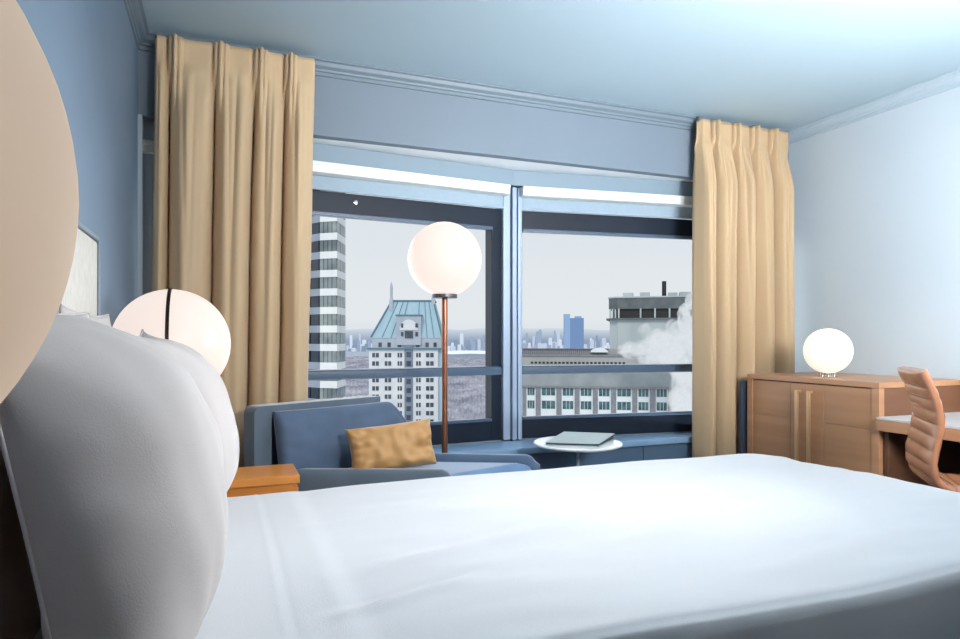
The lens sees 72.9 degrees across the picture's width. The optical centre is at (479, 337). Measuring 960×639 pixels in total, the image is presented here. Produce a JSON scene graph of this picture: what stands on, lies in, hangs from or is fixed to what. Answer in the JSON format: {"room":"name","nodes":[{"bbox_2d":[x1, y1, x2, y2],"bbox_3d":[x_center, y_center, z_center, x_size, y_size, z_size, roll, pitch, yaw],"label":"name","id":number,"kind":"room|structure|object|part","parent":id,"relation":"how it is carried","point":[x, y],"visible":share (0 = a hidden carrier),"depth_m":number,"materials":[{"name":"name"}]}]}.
{"room":"hotel room","nodes":[
{"label":"hotel room","id":0,"kind":"room"},
{"bbox_2d":[16,0,137,326],"bbox_3d":[-0.813,-0.210,0.753,0.185,2.580,6.200,0,0,-22],"label":"wall","id":1,"kind":"structure","parent":0,"point":[89,47],"depth_m":2.27,"materials":[{"name":"paint"}]},
{"bbox_2d":[124,0,148,49],"bbox_3d":[-0.646,-1.460,0.658,0.055,0.080,5.500,0,0,-22],"label":"trim","id":2,"kind":"structure","parent":1,"relation":"attached to","point":[134,8],"depth_m":2.98,"materials":[{"name":"blue paint"}]},
{"bbox_2d":[138,31,788,446],"bbox_3d":[0.199,-0.210,4.174,4.290,2.580,0.522,0,0,-22],"label":"wall","id":3,"kind":"structure","parent":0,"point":[344,110],"depth_m":3.91,"materials":[{"name":"paint"}]},
{"bbox_2d":[143,139,510,208],"bbox_3d":[-0.772,-0.917,3.761,2.115,0.142,0.126,0,0,-27],"label":"roller blind","id":4,"kind":"object","parent":3,"relation":"attached to","point":[327,176],"visible":0.59,"depth_m":3.90,"materials":[{"name":"white fabric"}]},
{"bbox_2d":[308,190,502,444],"bbox_3d":[-0.822,-0.089,3.832,2.150,1.518,0.116,0,0,-27],"label":"window","id":5,"kind":"structure","parent":3,"relation":"attached to","point":[324,203],"depth_m":4.13,"materials":[{"name":"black metal"}]},
{"bbox_3d":[-0.828,0.603,3.843,2.150,0.135,0.090,0,0,-27],"label":"rail","id":6,"kind":"part","parent":5,"relation":"part of","materials":[{"name":"metal"}]},
{"bbox_2d":[496,187,521,439],"bbox_3d":[0.192,-0.160,4.328,0.132,1.660,0.150,0,0,-22],"label":"window mullion","id":7,"kind":"object","parent":3,"relation":"attached to","point":[511,214],"depth_m":4.26,"materials":[{"name":"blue metal"}]},
{"bbox_3d":[0.152,-0.160,4.320,0.052,1.660,0.135,0,0,-22],"label":"guide rail","id":8,"kind":"part","parent":7,"relation":"part of","materials":[{"name":"silver metal"}]},
{"bbox_3d":[0.201,-0.160,4.332,0.032,1.660,0.150,0,0,-22],"label":"guide rail","id":9,"kind":"part","parent":7,"relation":"part of","materials":[{"name":"silver metal"}]},
{"bbox_3d":[0.237,-0.160,4.349,0.032,1.660,0.145,0,0,-22],"label":"guide rail","id":10,"kind":"part","parent":7,"relation":"part of","materials":[{"name":"silver metal"}]},
{"bbox_2d":[520,186,692,218],"bbox_3d":[1.240,-0.917,4.535,2.015,0.142,0.126,0,0,-15],"label":"roller blind","id":11,"kind":"object","parent":3,"relation":"attached to","point":[545,199],"visible":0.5,"depth_m":4.42,"materials":[{"name":"white fabric"}]},
{"bbox_2d":[522,211,691,437],"bbox_3d":[1.232,-0.089,4.621,2.055,1.518,0.115,0,0,-15],"label":"window","id":12,"kind":"structure","parent":3,"relation":"attached to","point":[532,222],"depth_m":4.48,"materials":[{"name":"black metal"}]},
{"bbox_3d":[1.229,0.603,4.633,2.055,0.135,0.090,0,0,-15],"label":"rail","id":13,"kind":"part","parent":12,"relation":"part of","materials":[{"name":"metal"}]},
{"bbox_2d":[142,0,959,130],"bbox_3d":[1.234,-1.550,1.566,4.690,0.100,6.200,0,0,-22],"label":"ceiling","id":14,"kind":"structure","parent":0,"point":[788,65],"depth_m":3.28,"materials":[{"name":"paint"}]},
{"bbox_2d":[151,32,314,466],"bbox_3d":[-1.218,-0.215,3.236,0.790,2.530,0.214,0,0,-22],"label":"curtain","id":15,"kind":"object","parent":14,"relation":"hanging from","point":[234,124],"visible":0.62,"depth_m":3.21,"materials":[{"name":"beige fabric"}]},
{"bbox_2d":[692,117,794,457],"bbox_3d":[1.833,-0.215,4.454,0.812,2.530,0.196,0,0,-22],"label":"curtain","id":16,"kind":"object","parent":14,"relation":"hanging from","point":[743,290],"visible":0.73,"depth_m":4.36,"materials":[{"name":"beige fabric"}]},
{"bbox_2d":[789,86,959,379],"bbox_3d":[3.298,-0.210,2.385,0.150,2.580,6.200,0,0,-22],"label":"wall","id":17,"kind":"structure","parent":0,"point":[877,197],"depth_m":4.08,"materials":[{"name":"paint"}]},
{"bbox_2d":[789,68,959,143],"bbox_3d":[3.258,-1.460,2.208,0.055,0.080,5.500,0,0,-22],"label":"trim","id":18,"kind":"structure","parent":17,"relation":"attached to","point":[950,80],"depth_m":4.08,"materials":[{"name":"blue paint"}]},
{"label":"outside","id":19,"kind":"structure","parent":0,"visible":0},
{"bbox_2d":[619,296,691,410],"bbox_3d":[49.460,4.018,160.233,23.644,32.382,29.152,0,0,-22],"label":"steam","id":20,"kind":"object","parent":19,"point":[661,345],"visible":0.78,"depth_m":156.37,"materials":[{"name":"white"}]},
{"bbox_3d":[1.234,1.130,1.566,4.690,0.100,6.200,0,0,-22],"label":"floor","id":21,"kind":"structure","parent":0,"visible":0},
{"bbox_2d":[58,220,99,315],"bbox_3d":[0.342,0.383,1.960,2.848,1.395,1.590,0,0,-22],"label":"bed","id":22,"kind":"object","parent":21,"relation":"on","point":[82,292],"visible":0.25,"depth_m":1.83,"materials":[{"name":"fabric"}]},
{"bbox_2d":[34,454,959,638],"bbox_3d":[0.347,0.763,2.058,2.865,0.459,1.493,0,0,-22],"label":"duvet","id":23,"kind":"object","parent":22,"relation":"on","point":[731,546],"visible":0.89,"depth_m":1.66,"materials":[{"name":"white fabric"}]},
{"bbox_2d":[0,312,57,638],"bbox_3d":[-0.775,0.235,1.091,0.061,0.625,0.705,-2,1,-22],"label":"headboard","id":24,"kind":"object","parent":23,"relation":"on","point":[20,614],"visible":0.09,"depth_m":0.98,"materials":[{"name":"brown fabric"}]},
{"bbox_2d":[59,304,110,325],"bbox_3d":[-1.041,0.235,1.760,0.061,0.625,0.665,-2,1,-22],"label":"bed pillow","id":25,"kind":"object","parent":23,"relation":"on","point":[104,319],"visible":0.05,"depth_m":1.78,"materials":[{"name":"white fabric"}]},
{"bbox_2d":[0,312,227,638],"bbox_3d":[-0.625,0.236,1.213,0.393,0.686,0.745,0,0,-21],"label":"bed pillow","id":26,"kind":"object","parent":23,"relation":"on","point":[112,450],"visible":0.88,"depth_m":0.93,"materials":[{"name":"white fabric"}]},
{"bbox_2d":[137,329,238,491],"bbox_3d":[-0.843,0.240,1.892,0.383,0.645,0.725,0,0,-22],"label":"bed pillow","id":27,"kind":"object","parent":23,"relation":"on","point":[208,380],"visible":0.2,"depth_m":1.76,"materials":[{"name":"white fabric"}]},
{"bbox_2d":[227,464,299,496],"bbox_3d":[-1.059,0.810,2.560,0.670,0.540,0.260,0,0,-22],"label":"nightstand","id":28,"kind":"object","parent":21,"relation":"on","point":[266,479],"visible":0.16,"depth_m":2.54,"materials":[{"name":"orange wood"}]},
{"bbox_2d":[113,288,230,374],"bbox_3d":[-1.154,0.176,2.438,0.411,0.728,0.417,0,0,-22],"label":"table lamp","id":29,"kind":"object","parent":28,"relation":"on","point":[180,316],"visible":0.35,"depth_m":2.31,"materials":[{"name":"white glass"}]},
{"bbox_2d":[244,395,539,490],"bbox_3d":[-0.400,0.696,3.225,1.448,0.768,0.756,0,0,-22],"label":"armchair","id":30,"kind":"object","parent":21,"relation":"on","point":[310,435],"visible":0.41,"depth_m":3.05,"materials":[{"name":"blue fabric"}]},
{"bbox_3d":[-0.804,0.646,3.283,0.050,0.588,0.630,0,0,42],"label":"panel","id":31,"kind":"part","parent":30,"relation":"part of","materials":[{"name":"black fabric"}]},
{"bbox_3d":[-0.813,0.626,3.247,0.095,0.628,0.736,0,0,42],"label":"frame","id":32,"kind":"part","parent":30,"relation":"part of","materials":[{"name":"blue fabric"}]},
{"bbox_2d":[273,402,405,468],"bbox_3d":[-0.656,0.505,3.275,0.184,0.334,0.816,0,0,42],"label":"cushion","id":33,"kind":"object","parent":30,"relation":"on","point":[309,435],"depth_m":3.09,"materials":[{"name":"fabric"}]},
{"bbox_3d":[-0.566,0.770,2.981,0.928,0.340,0.085,0,0,1],"label":"arm","id":34,"kind":"part","parent":30,"relation":"part of","materials":[{"name":"blue fabric"}]},
{"bbox_2d":[346,419,436,468],"bbox_3d":[-0.422,0.522,3.111,0.439,0.296,0.229,0,0,-24],"label":"throw pillow","id":35,"kind":"object","parent":30,"relation":"on","point":[407,444],"visible":0.89,"depth_m":3.05,"materials":[{"name":"beige fabric"}]},
{"bbox_2d":[351,462,530,475],"bbox_3d":[-0.369,0.702,3.201,1.257,0.133,0.382,0,0,2],"label":"seat cushion","id":36,"kind":"object","parent":30,"relation":"on","point":[454,468],"depth_m":3.21,"materials":[{"name":"blue fabric"}]},
{"bbox_3d":[-0.123,0.772,3.401,0.872,0.335,0.075,0,0,6],"label":"arm","id":37,"kind":"part","parent":30,"relation":"part of","materials":[{"name":"blue fabric"}]},
{"bbox_2d":[408,222,481,452],"bbox_3d":[-0.196,0.218,3.608,0.410,1.723,0.410,0,0,-22],"label":"floor lamp","id":38,"kind":"object","parent":21,"relation":"on","point":[445,258],"visible":0.91,"depth_m":3.48,"materials":[{"name":"white glass"}]},
{"bbox_3d":[-0.196,-0.438,3.608,0.410,0.410,0.410,0,0,-22],"label":"lamp shade","id":39,"kind":"part","parent":38,"relation":"part of","materials":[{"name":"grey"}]},
{"bbox_2d":[433,433,691,469],"bbox_3d":[0.243,0.876,4.111,4.235,0.408,0.282,0,0,-22],"label":"window bench","id":40,"kind":"object","parent":21,"relation":"on","point":[675,445],"visible":0.09,"depth_m":4.22,"materials":[{"name":"blue paint"}]},
{"bbox_3d":[0.369,0.870,4.045,0.504,0.300,0.023,0,0,-22],"label":"panel","id":41,"kind":"part","parent":40,"relation":"part of","materials":[{"name":"blue paint"}]},
{"bbox_3d":[0.843,0.870,4.233,0.504,0.300,0.023,0,0,-22],"label":"panel","id":42,"kind":"part","parent":40,"relation":"part of","materials":[{"name":"blue paint"}]},
{"bbox_3d":[1.317,0.870,4.421,0.504,0.300,0.023,0,0,-22],"label":"panel","id":43,"kind":"part","parent":40,"relation":"part of","materials":[{"name":"blue paint"}]},
{"bbox_2d":[533,436,622,465],"bbox_3d":[0.567,0.842,3.776,0.512,0.476,0.512,0,0,-22],"label":"side table","id":44,"kind":"object","parent":21,"relation":"on","point":[614,444],"visible":0.42,"depth_m":3.62,"materials":[{"name":"white"}]},
{"bbox_2d":[545,432,614,446],"bbox_3d":[0.581,0.587,3.781,0.490,0.035,0.380,0,0,-22],"label":"folder","id":45,"kind":"object","parent":44,"relation":"on","point":[589,439],"visible":1,"depth_m":3.73,"materials":[{"name":"grey"}]},
{"bbox_2d":[739,381,746,453],"bbox_3d":[1.946,0.682,4.369,0.500,0.796,0.025,0,0,-22],"label":"end panel","id":46,"kind":"object","parent":21,"relation":"on","point":[742,384],"visible":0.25,"depth_m":4.27,"materials":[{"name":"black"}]},
{"bbox_2d":[747,372,959,475],"bbox_3d":[2.213,0.657,3.945,0.705,0.846,0.920,0,0,-22],"label":"base cabinet","id":47,"kind":"object","parent":21,"relation":"on","point":[806,417],"visible":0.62,"depth_m":3.72,"materials":[{"name":"brown wood"}]},
{"bbox_3d":[2.068,0.657,4.358,0.670,0.785,0.045,0,0,-22],"label":"panel","id":48,"kind":"part","parent":47,"relation":"part of","materials":[{"name":"brown wood"}]},
{"bbox_3d":[1.857,0.652,4.025,0.022,0.765,0.412,0,0,-22],"label":"door","id":49,"kind":"part","parent":47,"relation":"part of","materials":[{"name":"brown wood"}]},
{"bbox_3d":[1.889,0.551,3.859,0.040,0.485,0.022,0,0,-22],"label":"handle","id":50,"kind":"part","parent":47,"relation":"part of","materials":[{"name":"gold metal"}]},
{"bbox_3d":[1.920,0.551,3.781,0.040,0.485,0.022,0,0,-22],"label":"handle","id":51,"kind":"part","parent":47,"relation":"part of","materials":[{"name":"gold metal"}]},
{"bbox_2d":[803,328,853,376],"bbox_3d":[2.094,0.088,3.913,0.270,0.292,0.270,0,0,-22],"label":"table lamp","id":52,"kind":"object","parent":47,"relation":"on","point":[827,351],"visible":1,"depth_m":3.82,"materials":[{"name":"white glass"}]},
{"bbox_3d":[2.010,0.652,3.640,0.022,0.765,0.408,0,0,-22],"label":"door","id":53,"kind":"part","parent":47,"relation":"part of","materials":[{"name":"brown wood"}]},
{"bbox_3d":[2.098,0.657,3.428,0.040,0.785,0.045,0,0,-22],"label":"panel","id":54,"kind":"part","parent":47,"relation":"part of","materials":[{"name":"brown wood"}]},
{"bbox_2d":[876,380,959,485],"bbox_3d":[2.727,0.657,2.663,0.694,0.846,1.837,0,0,-22],"label":"desk","id":55,"kind":"object","parent":21,"relation":"on","point":[895,428],"visible":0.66,"depth_m":3.40,"materials":[{"name":"wood"}]},
{"bbox_3d":[2.714,0.454,2.657,0.665,0.057,1.837,0,0,-22],"label":"frame","id":56,"kind":"part","parent":55,"relation":"part of","materials":[{"name":"brown wood"}]},
{"bbox_3d":[2.403,0.781,3.505,0.614,0.597,0.028,0,0,-22],"label":"panel","id":57,"kind":"part","parent":55,"relation":"part of","materials":[{"name":"brown wood"}]},
{"bbox_2d":[897,366,959,492],"bbox_3d":[2.160,0.604,2.721,0.647,0.949,0.572,0,0,21],"label":"desk chair","id":58,"kind":"object","parent":21,"relation":"on","point":[926,431],"visible":0.94,"depth_m":2.70,"materials":[{"name":"beige leather"}]},
{"bbox_3d":[2.204,0.635,2.704,0.482,0.070,0.460,0,0,21],"label":"seat","id":59,"kind":"part","parent":58,"relation":"part of","materials":[{"name":"beige leather"}]},
{"bbox_3d":[-0.238,0.820,0.239,0.485,0.520,0.500,0,0,-22],"label":"nightstand","id":60,"kind":"object","parent":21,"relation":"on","visible":0},
{"bbox_2d":[0,0,78,403],"bbox_3d":[-0.307,0.174,0.209,0.303,0.772,0.303,0,0,-22],"label":"table lamp","id":61,"kind":"object","parent":60,"relation":"on","point":[39,193],"visible":1,"depth_m":0.24,"materials":[{"name":"beige"}]},
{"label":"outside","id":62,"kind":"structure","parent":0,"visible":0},
{"bbox_2d":[345,348,484,357],"bbox_3d":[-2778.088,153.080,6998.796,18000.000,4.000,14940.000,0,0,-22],"label":"ground","id":63,"kind":"structure","parent":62,"point":[352,353],"depth_m":5951.31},
{"bbox_2d":[308,189,344,399],"bbox_3d":[-35.366,57.540,140.484,14.852,187.080,44.693,0,0,-22],"label":"banded tower","id":64,"kind":"structure","parent":63,"relation":"on","point":[327,283],"depth_m":121.10,"materials":[{"name":"white concrete"}]},
{"bbox_2d":[350,335,352,348],"bbox_3d":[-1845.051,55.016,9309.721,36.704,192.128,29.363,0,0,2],"label":"building","id":65,"kind":"structure","parent":63,"relation":"on","point":[351,336],"depth_m":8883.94,"materials":[{"name":"grey concrete"}]},
{"bbox_2d":[357,340,359,350],"bbox_3d":[-1365.530,89.154,7308.412,25.296,123.851,20.237,0,0,-21],"label":"building","id":66,"kind":"structure","parent":63,"relation":"on","point":[358,341],"depth_m":7298.81,"materials":[{"name":"blue"}]},
{"bbox_2d":[361,346,365,351],"bbox_3d":[-1301.151,119.793,7261.544,41.682,62.574,33.346,0,0,-20],"label":"building","id":67,"kind":"structure","parent":63,"relation":"on","point":[363,348],"depth_m":7249.09,"materials":[{"name":"blue"}]},
{"bbox_2d":[367,282,441,421],"bbox_3d":[-28.845,64.386,262.841,29.231,173.388,27.320,0,0,-1],"label":"tower","id":68,"kind":"structure","parent":63,"relation":"on","point":[408,334],"depth_m":250.06,"materials":[{"name":"concrete"}]},
{"bbox_3d":[-27.377,-5.096,249.522,7.077,4.038,0.200,0,0,-1],"label":"arch panel","id":69,"kind":"part","parent":68,"relation":"part of","materials":[{"name":"stone"}]},
{"bbox_2d":[345,356,484,419],"bbox_3d":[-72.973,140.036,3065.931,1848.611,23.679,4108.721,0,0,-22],"label":"park trees","id":70,"kind":"object","parent":63,"relation":"on","point":[466,394],"visible":0.23,"depth_m":1816.38,"materials":[{"name":"plant"}]},
{"bbox_2d":[460,333,463,345],"bbox_3d":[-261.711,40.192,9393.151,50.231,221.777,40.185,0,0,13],"label":"building","id":71,"kind":"structure","parent":63,"relation":"on","point":[461,334],"depth_m":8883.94,"materials":[{"name":"grey concrete"}]},
{"bbox_2d":[470,337,472,349],"bbox_3d":[-107.873,66.303,8350.425,39.764,169.554,31.811,0,0,6],"label":"building","id":72,"kind":"structure","parent":63,"relation":"on","point":[471,338],"depth_m":8335.51,"materials":[{"name":"blue"}]},
{"bbox_2d":[473,341,475,350],"bbox_3d":[-61.128,92.585,7291.163,25.184,116.989,20.147,0,0,17],"label":"building","id":73,"kind":"structure","parent":63,"relation":"on","point":[474,342],"depth_m":7282.80,"materials":[{"name":"blue"}]},
{"bbox_2d":[345,328,609,347],"bbox_3d":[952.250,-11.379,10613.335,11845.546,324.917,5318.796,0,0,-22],"label":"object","id":74,"kind":"structure","parent":63,"relation":"on","point":[547,333],"depth_m":8883.94,"materials":[{"name":"grey"}]},
{"bbox_2d":[477,339,480,350],"bbox_3d":[-11.475,81.991,7299.867,31.501,138.178,25.201,0,0,-11],"label":"building","id":75,"kind":"structure","parent":63,"relation":"on","point":[478,340],"depth_m":7289.91,"materials":[{"name":"blue"}]},
{"bbox_2d":[482,335,484,350],"bbox_3d":[39.758,57.296,7310.712,19.938,187.567,15.950,0,0,16],"label":"building","id":76,"kind":"structure","parent":63,"relation":"on","point":[483,336],"depth_m":7305.95,"materials":[{"name":"blue"}]},
{"bbox_2d":[536,331,538,347],"bbox_3d":[667.032,36.449,7532.649,33.226,229.263,26.581,0,0,0],"label":"building","id":77,"kind":"structure","parent":63,"relation":"on","point":[537,332],"depth_m":7519.48,"materials":[{"name":"blue"}]},
{"bbox_2d":[539,329,541,342],"bbox_3d":[581.997,34.214,6295.986,25.139,233.732,20.111,0,0,20],"label":"building","id":78,"kind":"structure","parent":63,"relation":"on","point":[540,330],"depth_m":6287.37,"materials":[{"name":"blue"}]},
{"bbox_2d":[558,339,561,347],"bbox_3d":[653.224,80.917,5308.175,25.562,140.325,20.449,0,0,2],"label":"building","id":79,"kind":"structure","parent":63,"relation":"on","point":[559,340],"depth_m":5298.37,"materials":[{"name":"grey concrete"}]},
{"bbox_2d":[564,314,583,347],"bbox_3d":[145.141,57.078,1008.985,30.000,188.003,18.000,0,0,3],"label":"office tower","id":80,"kind":"structure","parent":63,"relation":"on","point":[573,327],"depth_m":1000.16,"materials":[{"name":"blue"}]},
{"bbox_2d":[522,348,671,415],"bbox_3d":[31.196,76.994,194.115,46.800,148.172,28.800,0,0,9],"label":"building","id":81,"kind":"structure","parent":63,"relation":"on","point":[593,393],"depth_m":181.12,"materials":[{"name":"grey concrete"}]},
{"bbox_3d":[23.697,3.905,195.447,29.354,1.606,1.000,0,0,9],"label":"roof railing","id":82,"kind":"part","parent":81,"relation":"part of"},
{"bbox_2d":[602,338,605,347],"bbox_3d":[1175.593,75.124,6154.024,35.188,151.912,28.150,0,0,25],"label":"building","id":83,"kind":"structure","parent":63,"relation":"on","point":[603,339],"depth_m":6143.22,"materials":[{"name":"blue"}]},
{"bbox_2d":[606,281,691,392],"bbox_3d":[64.610,65.546,239.981,33.505,171.068,34.900,0,0,15],"label":"concrete tower","id":84,"kind":"structure","parent":63,"relation":"on","point":[634,319],"depth_m":225.36,"materials":[{"name":"grey concrete"}]},
{"bbox_3d":[64.727,-12.148,240.416,31.705,3.963,34.000,0,0,15],"label":"crown","id":85,"kind":"part","parent":84,"relation":"part of","materials":[{"name":"grey concrete"}]},
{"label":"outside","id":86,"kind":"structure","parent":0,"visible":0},
{"bbox_2d":[448,351,484,353],"bbox_3d":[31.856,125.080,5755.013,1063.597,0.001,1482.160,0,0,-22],"label":"river","id":87,"kind":"structure","parent":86,"point":[449,352],"depth_m":5607.14,"materials":[{"name":"white liquid"}]}
]}

